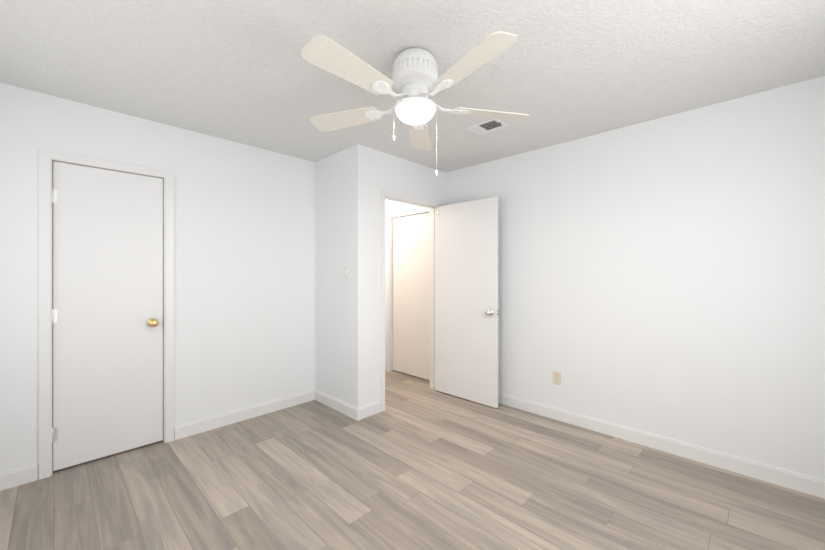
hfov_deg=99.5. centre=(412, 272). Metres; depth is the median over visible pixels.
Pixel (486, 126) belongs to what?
ceiling vent
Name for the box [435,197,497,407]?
door leaf
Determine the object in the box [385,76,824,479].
wall
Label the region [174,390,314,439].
baseboard
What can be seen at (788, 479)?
baseboard
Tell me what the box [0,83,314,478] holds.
wall
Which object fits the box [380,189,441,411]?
door frame
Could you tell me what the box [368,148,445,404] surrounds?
wall
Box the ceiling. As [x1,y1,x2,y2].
[0,0,824,172]
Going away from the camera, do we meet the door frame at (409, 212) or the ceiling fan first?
the ceiling fan
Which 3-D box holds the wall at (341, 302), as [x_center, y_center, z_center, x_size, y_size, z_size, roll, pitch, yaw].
[-1.456,0.080,4.112,2.825,2.440,0.110,0,0,44]
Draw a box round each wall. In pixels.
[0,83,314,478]
[315,144,367,407]
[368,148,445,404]
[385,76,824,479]
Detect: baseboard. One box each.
[0,464,37,490]
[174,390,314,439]
[315,390,358,420]
[358,401,380,419]
[498,393,824,498]
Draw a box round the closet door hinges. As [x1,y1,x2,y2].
[52,188,56,442]
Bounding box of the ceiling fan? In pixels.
[301,31,529,175]
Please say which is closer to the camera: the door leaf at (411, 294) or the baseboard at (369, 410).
the baseboard at (369, 410)
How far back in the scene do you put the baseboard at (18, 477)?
2.13 m
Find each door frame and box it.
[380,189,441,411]
[387,208,429,370]
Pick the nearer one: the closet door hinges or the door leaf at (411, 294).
the closet door hinges
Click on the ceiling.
(245, 72)
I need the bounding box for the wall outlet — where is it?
[553,371,560,384]
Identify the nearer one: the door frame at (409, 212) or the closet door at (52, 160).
the closet door at (52, 160)
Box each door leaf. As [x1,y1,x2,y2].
[393,212,429,379]
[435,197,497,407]
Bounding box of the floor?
[0,370,824,549]
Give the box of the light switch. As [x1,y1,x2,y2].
[344,267,348,278]
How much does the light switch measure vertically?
0.114 m
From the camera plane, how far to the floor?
2.06 m
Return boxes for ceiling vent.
[465,119,507,134]
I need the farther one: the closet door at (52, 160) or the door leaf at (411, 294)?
the door leaf at (411, 294)
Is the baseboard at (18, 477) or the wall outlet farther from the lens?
the wall outlet
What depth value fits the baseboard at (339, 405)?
3.29 m
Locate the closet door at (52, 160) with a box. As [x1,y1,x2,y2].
[39,149,173,479]

